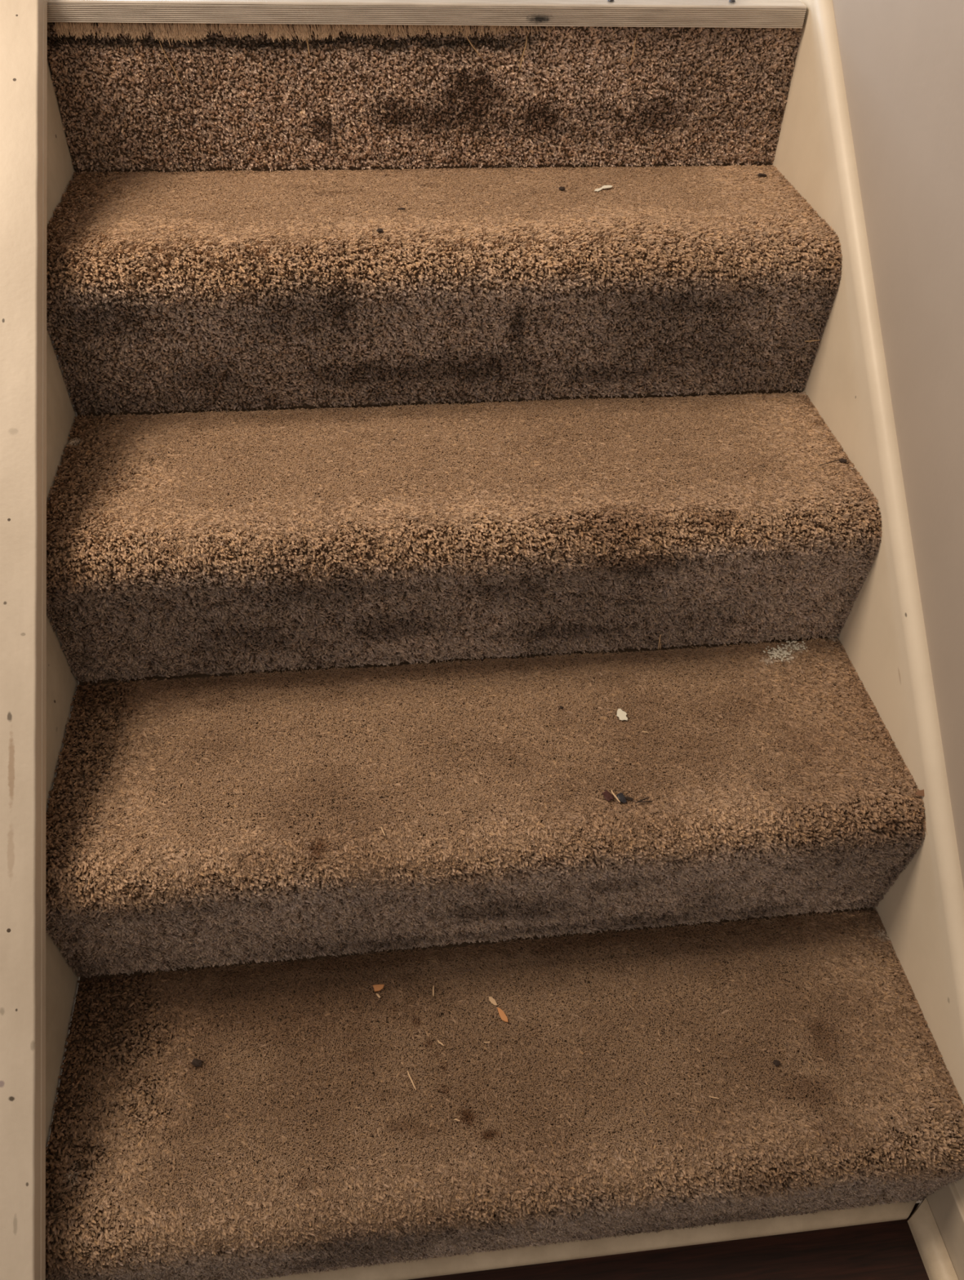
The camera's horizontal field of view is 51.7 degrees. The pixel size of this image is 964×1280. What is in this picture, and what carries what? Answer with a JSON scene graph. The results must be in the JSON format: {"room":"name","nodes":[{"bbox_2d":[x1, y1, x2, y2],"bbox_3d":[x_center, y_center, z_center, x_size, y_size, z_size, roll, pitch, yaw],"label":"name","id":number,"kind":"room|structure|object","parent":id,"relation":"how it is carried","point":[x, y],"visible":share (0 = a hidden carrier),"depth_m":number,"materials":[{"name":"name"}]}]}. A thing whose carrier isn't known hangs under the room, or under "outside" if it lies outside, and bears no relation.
{"room":"indoor staircase","nodes":[
{"label":"indoor staircase","id":0,"kind":"room"},
{"bbox_2d":[45,55,79,1154],"bbox_3d":[-0.508,-0.011,1.049,0.098,1.162,1.393,-3,44,-6],"label":"stair stringer","id":1,"kind":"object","parent":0,"point":[61,983],"depth_m":1.08,"materials":[{"name":"beige paint"}]},
{"bbox_2d":[0,0,47,1279],"bbox_3d":[-0.505,-0.074,0.981,0.137,1.050,1.435,-3,44,-6],"label":"trim","id":2,"kind":"structure","parent":1,"relation":"attached to","point":[23,23],"depth_m":0.96,"materials":[{"name":"beige paint"}]},
{"bbox_2d":[409,1203,928,1279],"bbox_3d":[-0.662,1.287,0.446,2.524,0.118,1.600,-3,44,-6],"label":"floor","id":3,"kind":"structure","parent":0,"point":[882,1251],"depth_m":1.05,"materials":[{"name":"brown wood"}]},
{"bbox_2d":[45,906,963,1279],"bbox_3d":[0.024,0.491,1.091,0.907,0.157,0.280,-3,44,-6],"label":"stair step","id":4,"kind":"structure","parent":3,"relation":"on","point":[302,1140],"depth_m":1.01,"materials":[{"name":"brown carpet"}]},
{"bbox_2d":[191,1057,202,1066],"bbox_3d":[-0.291,0.432,1.016,0.011,0.006,0.008,17,46,15],"label":"crumb","id":5,"kind":"object","parent":4,"relation":"on","point":[197,1063],"visible":1,"depth_m":1.01,"materials":[{"name":"brown"}]},
{"bbox_2d":[372,984,384,991],"bbox_3d":[-0.112,0.378,1.079,0.013,0.002,0.007,-5,44,-8],"label":"chip","id":6,"kind":"object","parent":4,"relation":"on","point":[378,987],"visible":1,"depth_m":1.08,"materials":[{"name":"brown"}]},
{"bbox_2d":[407,1071,416,1090],"bbox_3d":[-0.071,0.447,1.008,0.002,0.002,0.021,-19,48,-20],"label":"straw","id":7,"kind":"object","parent":4,"relation":"on","point":[412,1082],"visible":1,"depth_m":1.01,"materials":[{"name":"beige"}]},
{"bbox_2d":[45,636,927,977],"bbox_3d":[0.000,0.184,1.158,0.907,0.189,0.280,-3,44,-6],"label":"stair step","id":8,"kind":"structure","parent":4,"relation":"on","point":[192,820],"depth_m":1.06,"materials":[{"name":"brown carpet"}]},
{"bbox_2d":[46,391,882,684],"bbox_3d":[-0.024,-0.134,1.214,0.907,0.189,0.280,-3,44,-6],"label":"stair step","id":9,"kind":"structure","parent":8,"relation":"on","point":[211,543],"depth_m":1.11,"materials":[{"name":"brown carpet"}]},
{"bbox_2d":[46,164,842,417],"bbox_3d":[-0.048,-0.452,1.270,0.907,0.189,0.280,-3,44,-6],"label":"stair step","id":10,"kind":"structure","parent":9,"relation":"on","point":[166,292],"depth_m":1.17,"materials":[{"name":"brown carpet"}]},
{"bbox_2d":[376,227,382,232],"bbox_3d":[-0.117,-0.467,1.135,0.008,0.005,0.008,-3,44,-6],"label":"crumb","id":11,"kind":"object","parent":10,"relation":"on","point":[380,230],"visible":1,"depth_m":1.13,"materials":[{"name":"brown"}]},
{"bbox_2d":[47,22,802,173],"bbox_3d":[-0.058,-0.675,1.242,0.907,0.169,0.004,-3,44,-6],"label":"stair step","id":12,"kind":"structure","parent":10,"relation":"on","point":[255,98],"depth_m":1.23,"materials":[{"name":"brown carpet"}]},
{"bbox_2d":[158,37,185,90],"bbox_3d":[-0.367,-0.681,1.176,0.022,0.058,0.001,-3,44,-6],"label":"thread","id":13,"kind":"object","parent":12,"relation":"hanging from","point":[158,37],"visible":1,"depth_m":1.18,"materials":[{"name":"brown fabric"}]},
{"bbox_2d":[306,36,310,55],"bbox_3d":[-0.206,-0.706,1.176,0.003,0.026,0.002,-3,44,-6],"label":"thread","id":14,"kind":"object","parent":12,"relation":"hanging from","point":[306,37],"visible":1,"depth_m":1.18,"materials":[{"name":"brown fabric"}]},
{"bbox_2d":[458,29,483,59],"bbox_3d":[-0.014,-0.716,1.197,0.031,0.033,0.001,-3,44,-6],"label":"thread","id":15,"kind":"object","parent":12,"relation":"hanging from","point":[459,29],"visible":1,"depth_m":1.20,"materials":[{"name":"brown fabric"}]},
{"bbox_2d":[518,35,527,70],"bbox_3d":[0.050,-0.714,1.209,0.008,0.038,0.001,-3,44,-6],"label":"thread","id":16,"kind":"object","parent":12,"relation":"hanging from","point":[526,35],"visible":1,"depth_m":1.21,"materials":[{"name":"brown"}]},
{"bbox_2d":[630,31,638,65],"bbox_3d":[0.186,-0.725,1.219,0.005,0.036,0.001,-3,44,-6],"label":"thread","id":17,"kind":"object","parent":12,"relation":"hanging from","point":[637,32],"visible":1,"depth_m":1.22,"materials":[{"name":"brown fabric"}]},
{"bbox_2d":[558,186,564,190],"bbox_3d":[0.100,-0.566,1.246,0.007,0.005,0.008,-22,49,-23],"label":"crumb","id":18,"kind":"object","parent":10,"relation":"on","point":[561,188],"visible":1,"depth_m":1.24,"materials":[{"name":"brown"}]},
{"bbox_2d":[594,185,613,191],"bbox_3d":[0.152,-0.570,1.253,0.028,0.002,0.010,-22,49,-23],"label":"flake","id":19,"kind":"object","parent":10,"relation":"on","point":[603,186],"visible":1,"depth_m":1.25,"materials":[{"name":"white paper"}]},
{"bbox_2d":[757,173,767,177],"bbox_3d":[0.366,-0.608,1.301,0.013,0.004,0.006,9,44,7],"label":"crumb","id":20,"kind":"object","parent":10,"relation":"on","point":[762,175],"visible":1,"depth_m":1.30,"materials":[{"name":"brown"}]},
{"bbox_2d":[839,457,846,462],"bbox_3d":[0.422,-0.210,1.163,0.010,0.004,0.007,-3,44,-6],"label":"crumb","id":21,"kind":"object","parent":9,"relation":"on","point":[843,460],"visible":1,"depth_m":1.16,"materials":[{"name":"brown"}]},
{"bbox_2d":[602,790,633,803],"bbox_3d":[0.141,0.165,1.036,0.033,0.007,0.016,7,44,5],"label":"leaf litter","id":22,"kind":"object","parent":8,"relation":"on","point":[620,797],"visible":1,"depth_m":1.03,"materials":[{"name":"black plant"}]},
{"bbox_2d":[616,708,627,720],"bbox_3d":[0.158,0.084,1.122,0.013,0.001,0.019,-3,43,-6],"label":"flake","id":23,"kind":"object","parent":8,"relation":"on","point":[621,714],"visible":1,"depth_m":1.12,"materials":[{"name":"white paper"}]},
{"bbox_2d":[635,800,652,803],"bbox_3d":[0.168,0.168,1.033,0.018,0.001,0.003,-3,44,-6],"label":"twig","id":24,"kind":"object","parent":8,"relation":"on","point":[639,801],"visible":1,"depth_m":1.03,"materials":[{"name":"brown wood"}]},
{"bbox_2d":[763,640,807,661],"bbox_3d":[0.369,0.013,1.203,0.057,0.002,0.028,-15,46,-17],"label":"crumbs","id":25,"kind":"object","parent":8,"relation":"on","point":[774,652],"visible":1,"depth_m":1.20,"materials":[{"name":"white paint"}]},
{"bbox_2d":[915,789,924,795],"bbox_3d":[0.465,0.161,1.050,0.013,0.009,0.007,19,46,16],"label":"scrap","id":26,"kind":"object","parent":8,"relation":"on","point":[920,793],"visible":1,"depth_m":1.05,"materials":[{"name":"brown"}]},
{"bbox_2d":[488,996,497,1005],"bbox_3d":[0.012,0.389,1.073,0.005,0.002,0.014,-30,52,-29],"label":"flake","id":27,"kind":"object","parent":4,"relation":"on","point":[491,1000],"visible":1,"depth_m":1.07,"materials":[{"name":"beige"}]},
{"bbox_2d":[497,1007,508,1022],"bbox_3d":[0.022,0.400,1.062,0.006,0.002,0.020,-22,49,-23],"label":"chip","id":28,"kind":"object","parent":4,"relation":"on","point":[501,1013],"visible":1,"depth_m":1.06,"materials":[{"name":"brown"}]},
{"bbox_2d":[244,1200,916,1279],"bbox_3d":[0.033,0.648,1.045,0.897,0.012,0.016,-3,44,-6],"label":"trim","id":29,"kind":"structure","parent":4,"relation":"attached to","point":[642,1242],"depth_m":1.05,"materials":[{"name":"paint"}]},
{"bbox_2d":[773,1059,780,1066],"bbox_3d":[0.306,0.439,1.032,0.007,0.004,0.007,-19,48,-21],"label":"crumb","id":30,"kind":"object","parent":4,"relation":"on","point":[776,1063],"visible":1,"depth_m":1.03,"materials":[{"name":"brown"}]},
{"bbox_2d":[832,0,963,888],"bbox_3d":[0.463,-1.155,1.060,0.114,2.850,5.600,-3,44,-6],"label":"wall","id":31,"kind":"structure","parent":0,"point":[902,60],"depth_m":1.03,"materials":[{"name":"beige paint"}]},
{"bbox_2d":[770,0,963,1206],"bbox_3d":[0.441,-0.065,1.250,0.016,1.370,1.685,-3,44,-6],"label":"trim","id":32,"kind":"structure","parent":31,"relation":"attached to","point":[883,636],"depth_m":1.11,"materials":[{"name":"beige paint"}]},
{"bbox_2d":[907,1197,958,1279],"bbox_3d":[0.556,1.132,0.554,0.020,0.024,1.496,-3,44,-6],"label":"trim","id":33,"kind":"structure","parent":31,"relation":"attached to","point":[937,1263],"depth_m":1.05,"materials":[{"name":"paint"}]},
{"bbox_2d":[920,1182,963,1279],"bbox_3d":[0.583,1.143,0.500,0.022,0.085,1.598,-3,44,-6],"label":"baseboard","id":34,"kind":"structure","parent":31,"relation":"attached to","point":[946,1206],"depth_m":1.03,"materials":[{"name":"paint"}]},
{"bbox_3d":[-0.811,-1.663,2.232,2.124,0.197,2.938,-3,44,-6],"label":"floor","id":35,"kind":"structure","parent":0,"visible":0},
{"bbox_2d":[47,0,806,27],"bbox_3d":[-0.057,-0.745,1.178,0.903,0.027,0.034,-3,44,-6],"label":"strip","id":36,"kind":"object","parent":35,"relation":"attached to","point":[615,13],"visible":0.95,"depth_m":1.17,"materials":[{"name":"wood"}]}
]}

